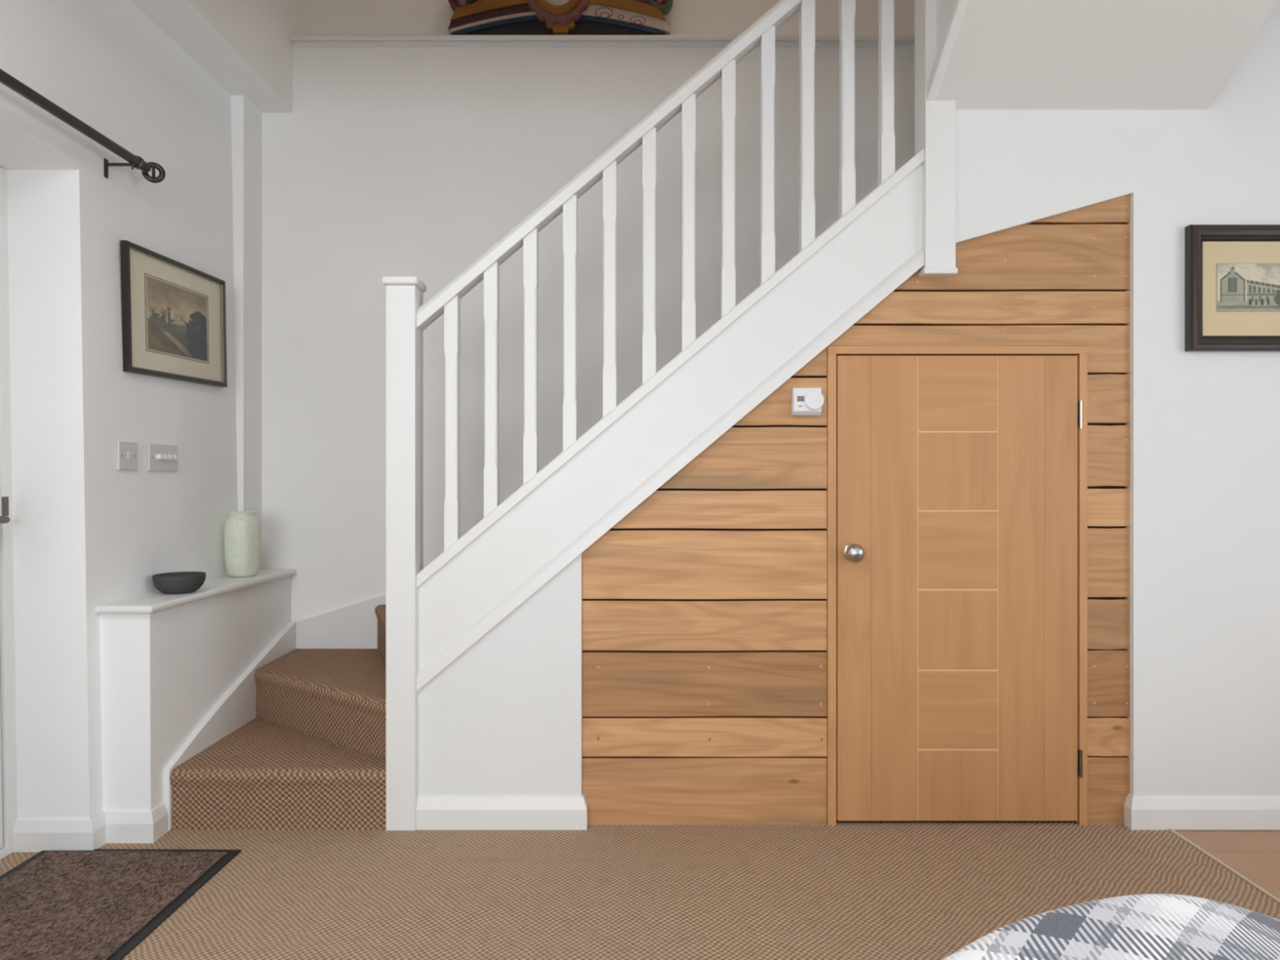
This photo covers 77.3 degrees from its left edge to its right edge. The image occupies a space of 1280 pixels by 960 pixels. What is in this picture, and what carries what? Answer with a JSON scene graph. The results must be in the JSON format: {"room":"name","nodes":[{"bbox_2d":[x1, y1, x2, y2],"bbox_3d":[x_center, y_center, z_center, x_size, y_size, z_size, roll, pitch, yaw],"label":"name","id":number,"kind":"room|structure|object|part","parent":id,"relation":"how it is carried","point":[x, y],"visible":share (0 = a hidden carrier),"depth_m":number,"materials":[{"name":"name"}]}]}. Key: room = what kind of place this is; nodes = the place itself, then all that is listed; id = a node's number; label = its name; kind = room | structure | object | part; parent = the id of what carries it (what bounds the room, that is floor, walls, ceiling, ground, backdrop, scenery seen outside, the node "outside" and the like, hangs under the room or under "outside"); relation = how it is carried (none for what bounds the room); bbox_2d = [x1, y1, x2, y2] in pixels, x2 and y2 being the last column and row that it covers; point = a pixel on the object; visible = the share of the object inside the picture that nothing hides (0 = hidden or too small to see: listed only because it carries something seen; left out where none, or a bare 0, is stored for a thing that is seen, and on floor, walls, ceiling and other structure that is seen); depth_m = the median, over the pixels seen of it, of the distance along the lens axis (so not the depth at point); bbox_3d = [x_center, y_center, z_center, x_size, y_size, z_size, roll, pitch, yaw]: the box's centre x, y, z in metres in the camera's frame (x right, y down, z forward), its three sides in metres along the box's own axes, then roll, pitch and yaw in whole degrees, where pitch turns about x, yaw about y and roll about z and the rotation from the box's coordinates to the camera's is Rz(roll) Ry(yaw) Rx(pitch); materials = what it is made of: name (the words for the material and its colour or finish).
{"room":"entrance hallway","nodes":[
{"label":"entrance hallway","id":0,"kind":"room"},
{"bbox_2d":[0,0,262,818],"bbox_3d":[-1.777,-0.301,0.293,0.446,2.700,5.987,0,0,0],"label":"wall","id":1,"kind":"structure","parent":0,"point":[89,533],"depth_m":2.34,"materials":[{"name":"paint"}]},
{"bbox_2d":[0,166,17,859],"bbox_3d":[-1.798,0.019,1.711,0.130,2.060,1.123,0,0,0],"label":"door","id":2,"kind":"structure","parent":1,"relation":"in","point":[8,772],"depth_m":2.25,"materials":[{"name":"wood"}]},
{"bbox_3d":[-1.797,1.038,1.711,0.063,0.022,1.050,0,0,0],"label":"sill","id":3,"kind":"part","parent":2,"relation":"part of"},
{"bbox_3d":[-1.762,0.139,2.142,0.058,0.220,0.145,0,0,0],"label":"lever handle","id":4,"kind":"part","parent":2,"relation":"part of","materials":[{"name":"metal"}]},
{"bbox_3d":[-1.783,0.074,2.247,0.004,0.054,0.022,0,0,0],"label":"strike plate","id":5,"kind":"part","parent":2,"relation":"part of","materials":[{"name":"metal"}]},
{"bbox_2d":[0,68,165,182],"bbox_3d":[-1.540,-0.945,1.757,0.108,0.089,1.515,0,0,0],"label":"rail","id":6,"kind":"object","parent":1,"relation":"attached to","point":[136,162],"visible":1,"depth_m":2.19,"materials":[{"name":"black metal"}]},
{"bbox_2d":[13,802,168,852],"bbox_3d":[-1.586,1.006,2.288,0.399,0.086,0.091,0,0,-18],"label":"baseboard","id":7,"kind":"structure","parent":1,"relation":"attached to","point":[29,835],"depth_m":2.27,"materials":[{"name":"white wood"}]},
{"bbox_2d":[116,441,137,470],"bbox_3d":[-1.573,-0.074,2.457,0.012,0.086,0.090,0,0,0],"label":"light switch","id":8,"kind":"object","parent":1,"relation":"attached to","point":[126,451],"visible":1,"depth_m":2.45,"materials":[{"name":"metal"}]},
{"bbox_2d":[146,443,177,471],"bbox_3d":[-1.567,-0.073,2.640,0.024,0.087,0.156,0,0,0],"label":"light switch","id":9,"kind":"object","parent":1,"relation":"attached to","point":[160,457],"visible":1,"depth_m":2.62,"materials":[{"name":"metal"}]},
{"bbox_3d":[-1.563,-0.075,2.602,0.016,0.019,0.019,0,0,0],"label":"dimmer knob","id":10,"kind":"part","parent":9,"relation":"part of","materials":[{"name":"white plastic"}]},
{"bbox_3d":[-1.563,-0.075,2.630,0.016,0.019,0.019,0,0,0],"label":"dimmer knob","id":11,"kind":"part","parent":9,"relation":"part of","materials":[{"name":"white plastic"}]},
{"bbox_3d":[-1.563,-0.075,2.657,0.016,0.019,0.019,0,0,0],"label":"dimmer knob","id":12,"kind":"part","parent":9,"relation":"part of","materials":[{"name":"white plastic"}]},
{"bbox_3d":[-1.563,-0.075,2.684,0.016,0.019,0.019,0,0,0],"label":"dimmer knob","id":13,"kind":"part","parent":9,"relation":"part of","materials":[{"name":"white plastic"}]},
{"bbox_2d":[120,240,226,386],"bbox_3d":[-1.572,-0.541,2.733,0.021,0.417,0.593,0,0,0],"label":"framed print","id":14,"kind":"object","parent":1,"relation":"attached to","point":[174,312],"visible":1,"depth_m":2.69,"materials":[{"name":"black paint"},{"name":"cream paper mount"},{"name":"printed ink"}]},
{"bbox_2d":[99,575,291,811],"bbox_3d":[-1.502,0.718,2.807,0.158,0.662,0.960,0,0,0],"label":"wall","id":15,"kind":"structure","parent":0,"point":[162,673],"depth_m":2.40,"materials":[{"name":"paint"}]},
{"bbox_2d":[95,568,296,613],"bbox_3d":[-1.492,0.375,2.796,0.167,0.024,0.979,0,0,0],"label":"shelf","id":16,"kind":"object","parent":15,"relation":"on","point":[153,602],"visible":0.8,"depth_m":2.54,"materials":[{"name":"white wood"}]},
{"bbox_2d":[151,571,205,594],"bbox_3d":[-1.487,0.333,2.583,0.151,0.059,0.151,0,0,0],"label":"bowl","id":17,"kind":"object","parent":16,"relation":"on","point":[181,582],"visible":1,"depth_m":2.53,"materials":[{"name":"ceramic"}]},
{"bbox_2d":[224,511,260,577],"bbox_3d":[-1.500,0.241,3.020,0.123,0.243,0.123,0,0,-20],"label":"vase","id":18,"kind":"object","parent":16,"relation":"on","point":[242,528],"visible":1,"depth_m":2.97,"materials":[{"name":"ceramic"}]},
{"bbox_2d":[130,0,298,112],"bbox_3d":[-1.714,-2.579,2.775,0.573,2.143,1.650,0,0,0],"label":"wall","id":19,"kind":"structure","parent":0,"point":[245,46],"depth_m":2.94,"materials":[{"name":"paint"}]},
{"bbox_2d":[262,0,914,622],"bbox_3d":[0.850,-1.301,3.443,4.900,4.700,0.313,0,0,0],"label":"wall","id":20,"kind":"structure","parent":0,"point":[416,162],"depth_m":3.29,"materials":[{"name":"paint"}]},
{"bbox_2d":[289,35,914,47],"bbox_3d":[0.077,-1.796,3.304,3.045,0.040,0.086,0,0,0],"label":"ledge","id":21,"kind":"object","parent":20,"relation":"attached to","point":[298,41],"visible":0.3,"depth_m":3.27,"materials":[{"name":"white paint"}]},
{"bbox_2d":[447,0,672,35],"bbox_3d":[-0.328,-2.045,3.289,0.928,0.430,0.096,0,0,0],"label":"carved ornament","id":22,"kind":"object","parent":21,"relation":"on","point":[469,17],"visible":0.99,"depth_m":3.28,"materials":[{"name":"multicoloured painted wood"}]},
{"bbox_3d":[-0.335,-1.864,3.314,0.834,0.069,0.046,0,0,0],"label":"panel","id":23,"kind":"part","parent":22,"relation":"part of","materials":[{"name":"wood"}]},
{"bbox_3d":[-0.335,-2.066,3.310,0.815,0.269,0.050,0,0,0],"label":"panel","id":24,"kind":"part","parent":22,"relation":"part of","materials":[{"name":"brown wood"}]},
{"bbox_3d":[0.086,-1.786,3.282,3.027,0.020,0.014,0,0,0],"label":"bed moulding","id":25,"kind":"part","parent":21,"relation":"part of","materials":[{"name":"white paint"}]},
{"bbox_2d":[0,822,1279,959],"bbox_3d":[-0.208,1.079,0.350,3.584,0.060,6.100,0,0,0],"label":"floor","id":26,"kind":"structure","parent":0,"point":[843,891],"depth_m":2.04,"materials":[{"name":"carpet"}]},
{"bbox_2d":[0,848,241,959],"bbox_3d":[-1.410,1.044,1.913,0.560,0.010,0.705,0,0,1],"label":"doormat","id":27,"kind":"object","parent":26,"relation":"on","point":[96,904],"visible":1,"depth_m":1.99,"materials":[{"name":"carpet fibre"},{"name":"black rubber"}]},
{"bbox_2d":[163,0,968,831],"bbox_3d":[-0.116,-0.551,2.621,2.632,3.200,1.332,0,0,0],"label":"staircase","id":28,"kind":"structure","parent":26,"relation":"on","point":[319,731],"depth_m":2.42,"materials":[{"name":"wood"}]},
{"bbox_3d":[-0.716,0.233,2.435,0.088,1.632,0.090,0,0,0],"label":"newel post","id":29,"kind":"part","parent":28,"relation":"part of","materials":[{"name":"white wood"}]},
{"bbox_3d":[0.091,-1.141,2.436,1.534,1.373,0.062,0,0,0],"label":"handrail","id":30,"kind":"part","parent":28,"relation":"part of","materials":[{"name":"white wood"}]},
{"bbox_3d":[0.089,-0.033,2.409,1.526,1.341,0.014,0,0,0],"label":"stringer moulding","id":31,"kind":"part","parent":28,"relation":"part of","materials":[{"name":"white wood"}]},
{"bbox_3d":[0.091,-0.338,2.436,1.534,1.330,0.062,0,0,0],"label":"rail","id":32,"kind":"part","parent":28,"relation":"part of","materials":[{"name":"white wood"}]},
{"bbox_3d":[0.899,-1.392,2.435,0.091,1.518,0.090,0,0,0],"label":"newel post","id":33,"kind":"part","parent":28,"relation":"part of","materials":[{"name":"white wood"}]},
{"bbox_3d":[0.871,-1.294,2.172,0.029,0.319,0.434,0,0,0],"label":"moulding","id":34,"kind":"part","parent":28,"relation":"part of","materials":[{"name":"white wood"}]},
{"bbox_2d":[1168,828,1279,903],"bbox_3d":[1.587,1.048,-0.147,0.009,0.009,5.105,0,0,0],"label":"threshold strip","id":35,"kind":"object","parent":26,"relation":"on","point":[1176,833],"visible":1,"depth_m":2.16,"materials":[{"name":"metal"}]},
{"bbox_3d":[0.850,0.699,0.027,1.200,0.699,1.855,0,0,0],"label":"sofa","id":36,"kind":"object","parent":26,"relation":"on","visible":0},
{"bbox_2d":[942,893,1279,959],"bbox_3d":[0.539,0.723,0.651,0.612,0.483,0.703,0,0,0],"label":"ottoman","id":37,"kind":"object","parent":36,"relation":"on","point":[1142,926],"visible":1,"depth_m":0.88,"materials":[{"name":"fabric"}]},
{"bbox_2d":[417,0,1279,796],"bbox_3d":[1.294,-1.301,2.475,4.012,4.700,0.120,0,0,0],"label":"wall","id":38,"kind":"structure","parent":0,"point":[1204,487],"depth_m":2.42,"materials":[{"name":"paint"}]},
{"bbox_2d":[416,794,587,830],"bbox_3d":[-0.415,1.002,2.421,0.512,0.094,0.047,0,0,0],"label":"baseboard","id":39,"kind":"structure","parent":38,"relation":"attached to","point":[433,813],"depth_m":2.40,"materials":[{"name":"white wood"}]},
{"bbox_2d":[582,194,1129,824],"bbox_3d":[0.661,0.098,2.449,1.678,1.945,0.038,0,0,0],"label":"cladding","id":40,"kind":"object","parent":38,"relation":"attached to","point":[704,606],"visible":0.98,"depth_m":2.43,"materials":[{"name":"brown wood"}]},
{"bbox_2d":[791,387,824,415],"bbox_3d":[0.506,-0.237,2.414,0.092,0.084,0.035,0,0,0],"label":"thermostat","id":41,"kind":"object","parent":40,"relation":"attached to","point":[805,401],"visible":1,"depth_m":2.40,"materials":[{"name":"white plastic"}]},
{"bbox_2d":[826,346,1087,825],"bbox_3d":[0.964,0.321,2.417,0.788,1.456,0.093,0,0,0],"label":"door","id":42,"kind":"structure","parent":40,"relation":"attached to","point":[957,488],"depth_m":2.43,"materials":[{"name":"brown wood"}]},
{"bbox_3d":[0.643,0.219,2.401,0.056,0.056,0.062,0,0,0],"label":"knob","id":43,"kind":"part","parent":42,"relation":"part of","materials":[{"name":"metal"}]},
{"bbox_3d":[0.968,0.929,2.433,0.241,0.214,0.002,0,0,0],"label":"panel","id":44,"kind":"part","parent":42,"relation":"part of","materials":[{"name":"brown wood"}]},
{"bbox_3d":[0.968,0.700,2.433,0.241,0.237,0.002,0,0,0],"label":"panel","id":45,"kind":"part","parent":42,"relation":"part of","materials":[{"name":"brown wood"}]},
{"bbox_3d":[0.968,0.456,2.433,0.241,0.241,0.002,0,0,0],"label":"panel","id":46,"kind":"part","parent":42,"relation":"part of","materials":[{"name":"brown wood"}]},
{"bbox_3d":[0.968,0.214,2.433,0.241,0.236,0.002,0,0,0],"label":"panel","id":47,"kind":"part","parent":42,"relation":"part of","materials":[{"name":"brown wood"}]},
{"bbox_3d":[0.968,-0.027,2.433,0.241,0.236,0.002,0,0,0],"label":"panel","id":48,"kind":"part","parent":42,"relation":"part of","materials":[{"name":"brown wood"}]},
{"bbox_3d":[0.968,-0.264,2.433,0.241,0.229,0.002,0,0,0],"label":"panel","id":49,"kind":"part","parent":42,"relation":"part of","materials":[{"name":"brown wood"}]},
{"bbox_2d":[1124,793,1279,830],"bbox_3d":[2.361,1.002,2.421,1.777,0.094,0.047,0,0,0],"label":"baseboard","id":50,"kind":"structure","parent":38,"relation":"attached to","point":[1140,813],"depth_m":2.40,"materials":[{"name":"white wood"}]},
{"bbox_2d":[1185,224,1279,351],"bbox_3d":[1.913,-0.575,2.397,0.540,0.375,0.033,0,0,0],"label":"framed picture","id":51,"kind":"object","parent":38,"relation":"attached to","point":[1233,271],"visible":1,"depth_m":2.40,"materials":[{"name":"black paint"}]},
{"bbox_2d":[1216,263,1279,311],"bbox_3d":[1.914,-0.578,2.403,0.365,0.146,0.001,0,0,0],"label":"print","id":52,"kind":"object","parent":51,"relation":"attached to","point":[1240,287],"depth_m":2.40},
{"bbox_2d":[933,0,1277,109],"bbox_3d":[1.295,-1.375,2.178,0.834,0.513,0.475,0,0,0],"label":"ceiling","id":53,"kind":"structure","parent":0,"point":[1006,54],"depth_m":2.27,"materials":[{"name":"paint"}]},
{"bbox_2d":[1173,830,1279,899],"bbox_3d":[2.421,1.080,-0.100,1.658,0.058,5.200,0,0,0],"label":"floor","id":54,"kind":"structure","parent":0,"point":[1255,855],"depth_m":2.27,"materials":[{"name":"laminate"}]}
]}

